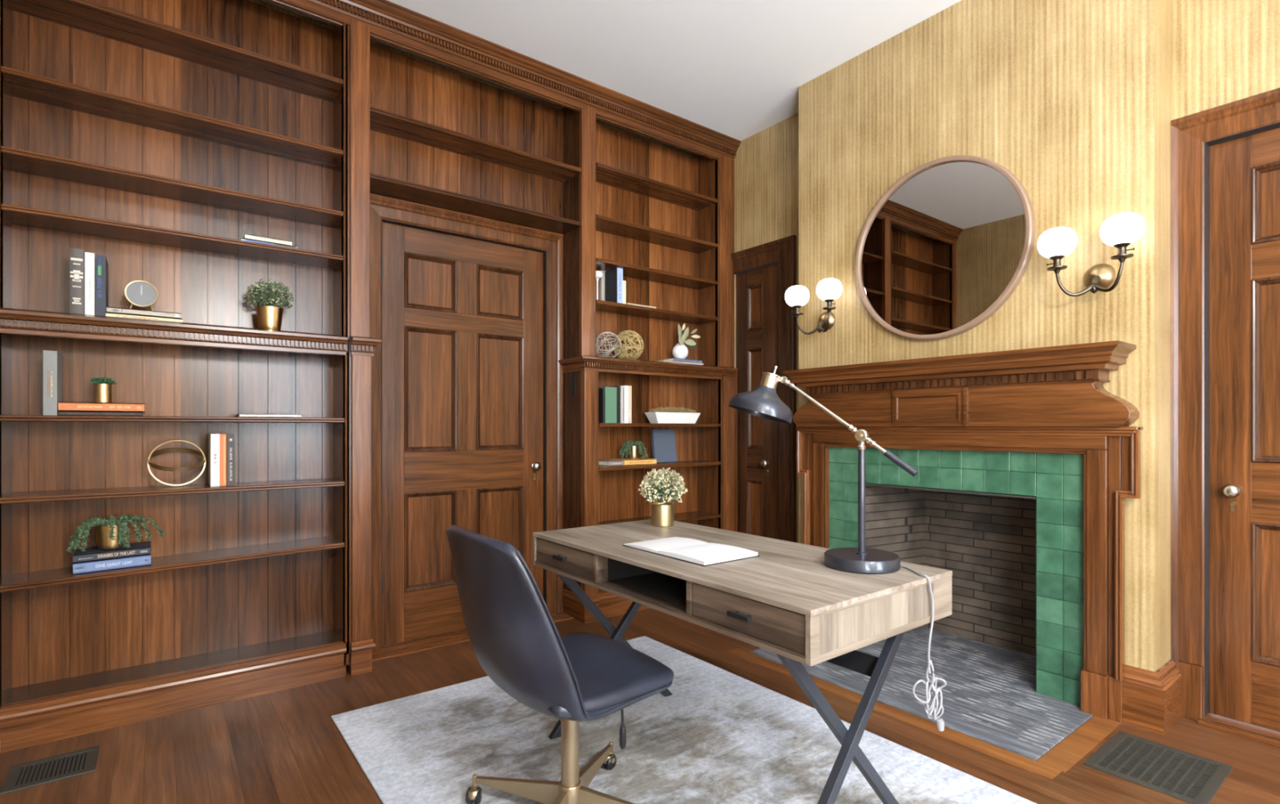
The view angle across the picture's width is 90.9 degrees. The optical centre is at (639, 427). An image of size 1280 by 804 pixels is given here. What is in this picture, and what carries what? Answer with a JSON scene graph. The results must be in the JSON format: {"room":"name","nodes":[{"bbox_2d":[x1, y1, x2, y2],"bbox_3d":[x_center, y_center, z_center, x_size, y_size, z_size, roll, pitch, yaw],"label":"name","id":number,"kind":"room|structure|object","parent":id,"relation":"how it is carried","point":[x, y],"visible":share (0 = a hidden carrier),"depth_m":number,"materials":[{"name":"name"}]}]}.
{"room":"home office","nodes":[
{"label":"home office","id":0,"kind":"room"},
{"bbox_2d":[248,0,700,158],"bbox_3d":[-0.853,-0.435,3.768,4.270,3.170,0.100,0,0,-37],"label":"wall","id":1,"kind":"structure","parent":0,"point":[258,2],"depth_m":3.56,"materials":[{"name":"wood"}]},
{"bbox_2d":[369,195,563,650],"bbox_3d":[-0.967,-0.015,3.564,1.172,2.331,0.106,0,0,-37],"label":"door","id":2,"kind":"structure","parent":1,"relation":"in","point":[466,312],"depth_m":3.52,"materials":[{"name":"brown wood"}]},
{"bbox_2d":[369,33,582,235],"bbox_3d":[-0.902,-1.560,3.471,1.183,0.820,0.293,0,0,-37],"label":"bookshelf","id":3,"kind":"object","parent":1,"relation":"attached to","point":[441,139],"visible":0.71,"depth_m":3.45,"materials":[{"name":"brown wood"}]},
{"bbox_2d":[259,0,961,156],"bbox_3d":[0.908,-2.060,1.389,4.370,0.080,6.100,0,0,-37],"label":"ceiling","id":4,"kind":"structure","parent":0,"point":[736,69],"depth_m":3.28,"materials":[{"name":"paint"}]},
{"bbox_2d":[0,608,1279,803],"bbox_3d":[0.892,1.179,1.408,4.370,0.062,6.050,0,0,-37],"label":"floor","id":5,"kind":"structure","parent":0,"point":[284,746],"depth_m":2.27,"materials":[{"name":"brown wood"}]},
{"bbox_2d":[0,745,99,795],"bbox_3d":[-1.975,1.147,2.119,0.228,0.006,0.205,0,0,-37],"label":"floor vent","id":6,"kind":"object","parent":5,"relation":"in","point":[67,765],"visible":1,"depth_m":2.11,"materials":[{"name":"metal"}]},
{"bbox_2d":[13,751,88,786],"bbox_3d":[-1.975,1.147,2.119,0.178,0.004,0.155,0,0,-37],"label":"grille","id":7,"kind":"object","parent":6,"relation":"attached to","point":[73,762],"depth_m":2.12,"materials":[{"name":"metal"}]},
{"bbox_2d":[0,0,381,753],"bbox_3d":[-1.863,-0.410,2.696,1.353,3.120,0.363,0,0,-37],"label":"bookcase","id":8,"kind":"object","parent":5,"relation":"on","point":[151,137],"visible":0.98,"depth_m":2.69,"materials":[{"name":"brown wood"}]},
{"bbox_2d":[43,350,62,415],"bbox_3d":[-2.239,-0.165,2.404,0.038,0.240,0.171,0,0,-37],"label":"book","id":9,"kind":"object","parent":8,"relation":"on","point":[52,360],"visible":0.98,"depth_m":2.34,"materials":[{"name":"grey paper"}]},
{"bbox_2d":[69,248,84,314],"bbox_3d":[-2.182,-0.551,2.450,0.041,0.250,0.175,0,0,-37],"label":"book","id":10,"kind":"object","parent":8,"relation":"on","point":[77,256],"visible":0.86,"depth_m":2.38,"materials":[{"name":"black paper"}]},
{"bbox_2d":[84,252,95,315],"bbox_3d":[-2.151,-0.547,2.471,0.028,0.242,0.161,0,0,-37],"label":"book","id":11,"kind":"object","parent":8,"relation":"on","point":[90,258],"visible":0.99,"depth_m":2.41,"materials":[{"name":"paper"}]},
{"bbox_2d":[58,411,143,416],"bbox_3d":[-2.120,-0.053,2.488,0.246,0.016,0.161,0,0,-37],"label":"book","id":12,"kind":"object","parent":8,"relation":"on","point":[60,413],"visible":1,"depth_m":2.42,"materials":[{"name":"brown paper"}]},
{"bbox_2d":[57,402,145,412],"bbox_3d":[-2.119,-0.078,2.492,0.253,0.033,0.166,0,0,-37],"label":"book","id":13,"kind":"object","parent":12,"relation":"on","point":[62,406],"visible":1,"depth_m":2.42,"materials":[{"name":"orange paper"}]},
{"bbox_2d":[88,376,117,403],"bbox_3d":[-2.104,-0.147,2.470,0.088,0.104,0.081,0,0,-37],"label":"potted succulent","id":14,"kind":"object","parent":13,"relation":"on","point":[103,391],"visible":1,"depth_m":2.45,"materials":[{"name":"gold metal"}]},
{"bbox_2d":[93,383,112,403],"bbox_3d":[-2.107,-0.133,2.474,0.055,0.074,0.055,0,0,-37],"label":"pot","id":15,"kind":"object","parent":14,"relation":"attached to","point":[103,393],"depth_m":2.45,"materials":[{"name":"gold metal"}]},
{"bbox_2d":[95,254,108,315],"bbox_3d":[-2.126,-0.545,2.490,0.030,0.238,0.161,0,0,-37],"label":"book","id":16,"kind":"object","parent":8,"relation":"on","point":[101,263],"visible":0.94,"depth_m":2.43,"materials":[{"name":"blue paper"}]},
{"bbox_2d":[72,554,151,574],"bbox_3d":[-2.090,0.530,2.505,0.232,0.043,0.161,-2,1,-37],"label":"book","id":17,"kind":"object","parent":8,"relation":"on","point":[89,566],"visible":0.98,"depth_m":2.44,"materials":[{"name":"paper"}]},
{"bbox_2d":[72,541,151,563],"bbox_3d":[-2.092,0.494,2.506,0.232,0.029,0.161,-2,1,-37],"label":"book","id":18,"kind":"object","parent":17,"relation":"on","point":[93,553],"visible":1,"depth_m":2.46,"materials":[{"name":"black paper"}]},
{"bbox_2d":[66,514,164,553],"bbox_3d":[-2.079,0.411,2.507,0.303,0.135,0.166,0,0,-37],"label":"trailing plant","id":19,"kind":"object","parent":18,"relation":"on","point":[113,533],"visible":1,"depth_m":2.45,"materials":[{"name":"green plant"}]},
{"bbox_2d":[106,312,182,322],"bbox_3d":[-2.022,-0.436,2.576,0.244,0.020,0.161,0,0,-37],"label":"book","id":20,"kind":"object","parent":8,"relation":"on","point":[108,314],"visible":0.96,"depth_m":2.51,"materials":[{"name":"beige paper"}]},
{"bbox_2d":[106,306,181,319],"bbox_3d":[-2.023,-0.457,2.575,0.234,0.022,0.161,0,0,-37],"label":"book","id":21,"kind":"object","parent":20,"relation":"on","point":[108,309],"visible":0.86,"depth_m":2.51,"materials":[{"name":"paper"}]},
{"bbox_2d":[124,280,158,311],"bbox_3d":[-2.002,-0.529,2.531,0.106,0.119,0.021,0,0,-37],"label":"clock","id":22,"kind":"object","parent":21,"relation":"on","point":[142,294],"visible":0.99,"depth_m":2.53,"materials":[{"name":"beige metal"}]},
{"bbox_2d":[146,439,205,486],"bbox_3d":[-1.925,0.147,2.620,0.196,0.196,0.183,0,0,-37],"label":"ring sculpture","id":23,"kind":"object","parent":8,"relation":"on","point":[201,454],"visible":1,"depth_m":2.61,"materials":[{"name":"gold metal"}]},
{"bbox_2d":[208,433,219,486],"bbox_3d":[-1.829,0.137,2.705,0.032,0.220,0.151,0,0,-37],"label":"book","id":24,"kind":"object","parent":8,"relation":"on","point":[213,439],"visible":1,"depth_m":2.65,"materials":[{"name":"paper"}]},
{"bbox_2d":[218,433,226,485],"bbox_3d":[-1.808,0.137,2.724,0.023,0.220,0.151,0,0,-37],"label":"book","id":25,"kind":"object","parent":8,"relation":"on","point":[222,437],"visible":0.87,"depth_m":2.66,"materials":[{"name":"orange paper"}]},
{"bbox_2d":[226,433,235,485],"bbox_3d":[-1.786,0.138,2.740,0.028,0.218,0.151,0,0,-37],"label":"book","id":26,"kind":"object","parent":8,"relation":"on","point":[230,438],"visible":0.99,"depth_m":2.68,"materials":[{"name":"paper"}]},
{"bbox_2d":[243,279,293,330],"bbox_3d":[-1.657,-0.542,2.821,0.202,0.233,0.193,0,0,-37],"label":"potted plant","id":27,"kind":"object","parent":8,"relation":"on","point":[269,317],"visible":0.97,"depth_m":2.79,"materials":[{"name":"green plant"}]},
{"bbox_2d":[236,413,301,417],"bbox_3d":[-1.670,-0.052,2.834,0.237,0.014,0.150,0,0,-37],"label":"book","id":28,"kind":"object","parent":8,"relation":"on","point":[237,415],"visible":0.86,"depth_m":2.77,"materials":[{"name":"white paper"}]},
{"bbox_2d":[240,238,297,248],"bbox_3d":[-1.679,-0.807,2.838,0.213,0.018,0.151,0,0,-37],"label":"book","id":29,"kind":"object","parent":8,"relation":"on","point":[242,239],"visible":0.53,"depth_m":2.78,"materials":[{"name":"paper"}]},
{"bbox_2d":[243,234,292,245],"bbox_3d":[-1.680,-0.827,2.836,0.181,0.021,0.141,0,0,-37],"label":"book","id":30,"kind":"object","parent":29,"relation":"on","point":[246,236],"visible":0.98,"depth_m":2.78,"materials":[{"name":"paper"}]},
{"bbox_2d":[372,612,573,662],"bbox_3d":[-0.922,1.144,3.505,1.170,0.012,0.195,0,0,-37],"label":"threshold","id":31,"kind":"object","parent":5,"relation":"on","point":[399,649],"visible":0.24,"depth_m":3.32,"materials":[{"name":"brown wood"}]},
{"bbox_2d":[558,103,737,623],"bbox_3d":[0.068,-0.410,4.176,1.282,3.120,0.363,0,0,-37],"label":"bookcase","id":32,"kind":"object","parent":5,"relation":"on","point":[660,215],"visible":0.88,"depth_m":4.21,"materials":[{"name":"brown wood"}]},
{"bbox_2d":[571,375,575,394],"bbox_3d":[-0.403,-0.255,3.780,0.017,0.110,0.044,0,0,-37],"label":"light switch","id":33,"kind":"object","parent":32,"relation":"attached to","point":[573,378],"visible":1,"depth_m":3.78,"materials":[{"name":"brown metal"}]},
{"bbox_2d":[595,271,602,299],"bbox_3d":[-0.267,-0.876,3.953,0.068,0.214,0.068,0,0,-37],"label":"ornament","id":34,"kind":"object","parent":32,"relation":"on","point":[598,273],"visible":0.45,"depth_m":3.94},
{"bbox_2d":[598,388,604,422],"bbox_3d":[-0.269,-0.133,3.907,0.016,0.212,0.160,0,0,-37],"label":"book","id":35,"kind":"object","parent":32,"relation":"on","point":[601,391],"visible":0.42,"depth_m":3.85,"materials":[{"name":"black paper"}]},
{"bbox_2d":[599,270,606,300],"bbox_3d":[-0.186,-0.887,4.063,0.168,0.236,0.024,0,0,-37],"label":"book","id":36,"kind":"object","parent":32,"relation":"on","point":[602,281],"visible":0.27,"depth_m":4.01,"materials":[{"name":"beige paper"}]},
{"bbox_2d":[598,386,616,422],"bbox_3d":[-0.230,-0.138,3.943,0.086,0.222,0.170,0,0,-37],"label":"book","id":37,"kind":"object","parent":32,"relation":"on","point":[610,392],"visible":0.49,"depth_m":3.88,"materials":[{"name":"green paper"}]},
{"bbox_2d":[595,332,621,357],"bbox_3d":[-0.204,-0.512,3.954,0.173,0.173,0.173,0,0,-37],"label":"ball","id":38,"kind":"object","parent":32,"relation":"on","point":[610,351],"visible":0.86,"depth_m":3.92,"materials":[{"name":"silver metal"}]},
{"bbox_2d":[598,459,622,466],"bbox_3d":[-0.193,0.222,3.959,0.114,0.030,0.141,0,0,-37],"label":"book","id":39,"kind":"object","parent":32,"relation":"on","point":[605,462],"visible":0.98,"depth_m":3.91,"materials":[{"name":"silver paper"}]},
{"bbox_2d":[604,267,622,303],"bbox_3d":[-0.164,-0.879,3.969,0.044,0.221,0.132,0,0,-37],"label":"book","id":40,"kind":"object","parent":32,"relation":"on","point":[613,277],"visible":0.94,"depth_m":3.93,"materials":[{"name":"black paper"}]},
{"bbox_2d":[609,386,620,422],"bbox_3d":[-0.181,-0.142,3.975,0.028,0.230,0.160,0,0,-37],"label":"book","id":41,"kind":"object","parent":32,"relation":"on","point":[618,388],"visible":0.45,"depth_m":3.91,"materials":[{"name":"paper"}]},
{"bbox_2d":[620,386,624,422],"bbox_3d":[-0.158,-0.143,3.992,0.026,0.232,0.161,0,0,-37],"label":"book","id":42,"kind":"object","parent":32,"relation":"on","point":[622,388],"visible":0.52,"depth_m":3.93,"materials":[{"name":"paper"}]},
{"bbox_2d":[622,280,626,303],"bbox_3d":[-0.138,-0.844,3.995,0.026,0.150,0.130,0,0,-37],"label":"book","id":43,"kind":"object","parent":32,"relation":"on","point":[624,282],"visible":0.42,"depth_m":3.94,"materials":[{"name":"beige paper"}]},
{"bbox_2d":[622,385,627,422],"bbox_3d":[-0.134,-0.144,4.008,0.028,0.234,0.160,0,0,-37],"label":"book","id":44,"kind":"object","parent":32,"relation":"on","point":[625,386],"visible":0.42,"depth_m":3.94,"materials":[{"name":"white paper"}]},
{"bbox_2d":[613,330,644,359],"bbox_3d":[-0.075,-0.525,4.060,0.199,0.200,0.200,0,0,-37],"label":"woven ball","id":45,"kind":"object","parent":32,"relation":"on","point":[627,347],"visible":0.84,"depth_m":4.00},
{"bbox_2d":[626,385,631,422],"bbox_3d":[-0.109,-0.145,4.023,0.028,0.236,0.151,0,0,-37],"label":"book","id":46,"kind":"object","parent":32,"relation":"on","point":[629,388],"visible":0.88,"depth_m":3.96,"materials":[{"name":"beige paper"}]},
{"bbox_2d":[612,457,656,465],"bbox_3d":[-0.041,0.221,4.072,0.260,0.033,0.151,0,0,-37],"label":"book","id":47,"kind":"object","parent":32,"relation":"on","point":[640,460],"visible":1,"depth_m":4.01,"materials":[{"name":"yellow paper"}]},
{"bbox_2d":[619,440,648,459],"bbox_3d":[-0.043,0.146,4.059,0.192,0.126,0.114,0,0,-37],"label":"trailing plant","id":48,"kind":"object","parent":47,"relation":"on","point":[633,448],"visible":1,"depth_m":4.03,"materials":[{"name":"green plant"}]},
{"bbox_2d":[626,302,656,308],"bbox_3d":[-0.031,-0.777,4.089,0.231,0.016,0.151,0,0,-37],"label":"book","id":49,"kind":"object","parent":32,"relation":"on","point":[626,303],"visible":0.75,"depth_m":4.03,"materials":[{"name":"beige paper"}]},
{"bbox_2d":[650,429,676,462],"bbox_3d":[0.164,0.126,4.294,0.193,0.222,0.047,0,0,-37],"label":"book","id":50,"kind":"object","parent":32,"relation":"on","point":[663,441],"visible":0.87,"depth_m":4.28,"materials":[{"name":"paper"}]},
{"bbox_2d":[644,406,700,423],"bbox_3d":[0.224,-0.083,4.260,0.400,0.117,0.114,0,0,-37],"label":"planter","id":51,"kind":"object","parent":32,"relation":"on","point":[655,416],"visible":1,"depth_m":4.21,"materials":[{"name":"ceramic"}]},
{"bbox_2d":[654,360,703,364],"bbox_3d":[0.251,-0.435,4.311,0.360,0.018,0.151,0,0,-36],"label":"book","id":52,"kind":"object","parent":32,"relation":"on","point":[665,361],"visible":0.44,"depth_m":4.24,"materials":[{"name":"beige paper"}]},
{"bbox_2d":[662,358,702,363],"bbox_3d":[0.285,-0.454,4.338,0.260,0.019,0.141,0,0,-37],"label":"book","id":53,"kind":"object","parent":52,"relation":"on","point":[668,359],"visible":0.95,"depth_m":4.27,"materials":[{"name":"blue paper"}]},
{"bbox_2d":[671,323,700,359],"bbox_3d":[0.331,-0.590,4.340,0.225,0.252,0.123,0,0,-20],"label":"round vase","id":54,"kind":"object","parent":53,"relation":"on","point":[680,350],"visible":0.9,"depth_m":4.29,"materials":[{"name":"white ceramic"}]},
{"bbox_2d":[331,635,1037,803],"bbox_3d":[0.144,1.144,2.001,1.573,0.010,2.440,0,0,-37],"label":"area rug","id":55,"kind":"object","parent":5,"relation":"on","point":[722,736],"visible":0.82,"depth_m":2.22,"materials":[{"name":"grey carpet"}]},
{"bbox_2d":[445,524,673,803],"bbox_3d":[-0.225,0.705,1.788,0.581,0.868,0.538,0,0,-30],"label":"swivel chair","id":56,"kind":"object","parent":55,"relation":"on","point":[515,638],"visible":1,"depth_m":1.61,"materials":[{"name":"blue leather"}]},
{"bbox_2d":[546,632,673,718],"bbox_3d":[-0.180,0.700,1.833,0.410,0.049,0.492,0,0,-37],"label":"seat cushion","id":57,"kind":"object","parent":56,"relation":"on","point":[612,676],"depth_m":1.73,"materials":[{"name":"black leather"}]},
{"bbox_2d":[533,519,952,803],"bbox_3d":[0.227,0.770,2.084,0.648,0.737,1.293,0,0,-37],"label":"writing desk","id":58,"kind":"object","parent":55,"relation":"on","point":[784,601],"visible":0.87,"depth_m":1.70,"materials":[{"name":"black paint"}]},
{"bbox_2d":[638,467,688,526],"bbox_3d":[0.094,0.282,2.592,0.207,0.238,0.194,0,0,-37],"label":"potted plant","id":59,"kind":"object","parent":58,"relation":"on","point":[662,513],"visible":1,"depth_m":2.55,"materials":[{"name":"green plant"}]},
{"bbox_2d":[622,537,759,566],"bbox_3d":[0.157,0.394,2.051,0.236,0.016,0.404,0,0,-37],"label":"open notebook","id":60,"kind":"object","parent":58,"relation":"on","point":[696,552],"visible":1,"depth_m":1.99,"materials":[{"name":"white paper"}]},
{"bbox_2d":[728,365,946,731],"bbox_3d":[0.562,0.312,1.867,0.626,1.009,0.208,0,0,29],"label":"desk lamp","id":61,"kind":"object","parent":58,"relation":"on","point":[763,402],"visible":1,"depth_m":1.81,"materials":[{"name":"metal"}]},
{"bbox_2d":[751,626,1093,760],"bbox_3d":[1.407,1.152,3.034,1.115,0.016,1.315,0,0,-37],"label":"hearth","id":62,"kind":"object","parent":5,"relation":"on","point":[989,695],"visible":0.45,"depth_m":2.76,"materials":[{"name":"grey stone"}]},
{"bbox_2d":[1083,730,1232,803],"bbox_3d":[1.757,1.147,2.138,0.375,0.006,0.315,0,0,-37],"label":"floor vent","id":63,"kind":"object","parent":5,"relation":"in","point":[1193,779],"visible":1,"depth_m":2.12,"materials":[{"name":"metal"}]},
{"bbox_2d":[1197,712,1279,746],"bbox_3d":[2.521,1.142,2.136,0.200,0.016,0.925,0,0,-37],"label":"threshold","id":64,"kind":"object","parent":5,"relation":"on","point":[1272,737],"visible":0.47,"depth_m":2.37,"materials":[{"name":"brown wood"}]},
{"bbox_2d":[798,0,1173,671],"bbox_3d":[1.691,-0.435,3.252,0.600,3.170,1.680,0,0,-37],"label":"wall","id":65,"kind":"structure","parent":0,"point":[1073,99],"depth_m":2.70,"materials":[{"name":"gold paper"}]},
{"bbox_2d":[784,278,842,334],"bbox_3d":[0.984,-0.662,3.516,0.200,0.275,0.352,0,0,-37],"label":"wall sconce","id":66,"kind":"object","parent":65,"relation":"attached to","point":[828,290],"visible":1,"depth_m":3.52,"materials":[{"name":"white glass"}]},
{"bbox_2d":[791,305,803,318],"bbox_3d":[0.893,-0.658,3.582,0.070,0.074,0.070,0,0,-37],"label":"socket","id":67,"kind":"object","parent":66,"relation":"attached to","point":[797,313],"depth_m":3.57,"materials":[{"name":"brown metal"}]},
{"bbox_2d":[822,298,835,312],"bbox_3d":[1.025,-0.658,3.411,0.070,0.074,0.070,0,0,-37],"label":"socket","id":68,"kind":"object","parent":66,"relation":"attached to","point":[828,308],"depth_m":3.40,"materials":[{"name":"brown metal"}]},
{"bbox_2d":[854,155,1035,340],"bbox_3d":[1.432,-0.862,3.063,0.037,0.872,0.872,0,0,-37],"label":"round mirror","id":69,"kind":"object","parent":65,"relation":"attached to","point":[951,241],"visible":1,"depth_m":3.02,"materials":[{"name":"brown wood"}]},
{"bbox_2d":[865,483,1037,692],"bbox_3d":[1.645,0.671,3.200,0.506,0.953,0.852,0,0,-37],"label":"firebox","id":70,"kind":"object","parent":65,"relation":"in","point":[988,541],"visible":0.42,"depth_m":3.39,"materials":[{"name":"brick"}]},
{"bbox_2d":[829,446,1084,706],"bbox_3d":[1.448,0.620,3.065,0.011,1.059,1.277,0,0,-37],"label":"tile surround","id":71,"kind":"object","parent":65,"relation":"attached to","point":[1056,480],"visible":0.59,"depth_m":2.71,"materials":[{"name":"tile"}]},
{"bbox_2d":[782,340,1142,723],"bbox_3d":[1.369,0.415,3.004,0.211,1.470,1.608,0,0,-37],"label":"mantelpiece","id":72,"kind":"object","parent":65,"relation":"attached to","point":[1054,399],"visible":0.88,"depth_m":2.65,"materials":[{"name":"brown wood"}]},
{"bbox_2d":[782,340,1136,395],"bbox_3d":[1.369,-0.250,3.004,0.211,0.140,1.564,0,0,-37],"label":"mantel shelf","id":73,"kind":"object","parent":72,"relation":"attached to","point":[1090,364],"depth_m":2.77,"materials":[{"name":"brown wood"}]},
{"bbox_2d":[1037,212,1145,296],"bbox_3d":[1.777,-0.662,2.481,0.200,0.275,0.352,0,0,-37],"label":"wall sconce","id":74,"kind":"object","parent":65,"relation":"attached to","point":[1119,231],"visible":1,"depth_m":2.49,"materials":[{"name":"white glass"}]},
{"bbox_2d":[1046,255,1067,273],"bbox_3d":[1.687,-0.658,2.547,0.070,0.074,0.070,0,0,-37],"label":"socket","id":75,"kind":"object","parent":74,"relation":"attached to","point":[1057,266],"depth_m":2.54,"materials":[{"name":"brown metal"}]},
{"bbox_2d":[1110,242,1133,262],"bbox_3d":[1.818,-0.658,2.376,0.070,0.074,0.070,0,0,-37],"label":"socket","id":76,"kind":"object","parent":74,"relation":"attached to","point":[1122,255],"depth_m":2.36,"materials":[{"name":"brown metal"}]},
{"bbox_2d":[1122,659,1182,735],"bbox_3d":[2.031,1.041,2.490,0.285,0.218,0.129,0,0,-37],"label":"baseboard","id":77,"kind":"structure","parent":65,"relation":"attached to","point":[1152,701],"depth_m":2.41,"materials":[{"name":"brown wood"}]},
{"bbox_2d":[733,0,1279,542],"bbox_3d":[2.328,-0.435,2.420,0.100,3.170,5.910,0,0,-37],"label":"wall","id":78,"kind":"structure","parent":0,"point":[1225,51],"depth_m":2.52,"materials":[{"name":"gold paper"}]},
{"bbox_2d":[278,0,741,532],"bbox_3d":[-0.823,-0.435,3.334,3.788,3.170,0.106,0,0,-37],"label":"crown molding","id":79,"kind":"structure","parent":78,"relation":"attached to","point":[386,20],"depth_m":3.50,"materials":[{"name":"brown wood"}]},
{"bbox_2d":[731,235,796,542],"bbox_3d":[0.835,-0.043,4.310,0.102,2.386,0.606,0,0,-37],"label":"door","id":80,"kind":"structure","parent":78,"relation":"in","point":[766,328],"depth_m":4.28,"materials":[{"name":"brown wood"}]},
{"bbox_2d":[1170,87,1279,732],"bbox_3d":[2.517,-0.043,2.129,0.125,2.386,1.148,0,0,-37],"label":"door","id":81,"kind":"structure","parent":78,"relation":"in","point":[1225,158],"depth_m":2.44,"materials":[{"name":"brown wood"}]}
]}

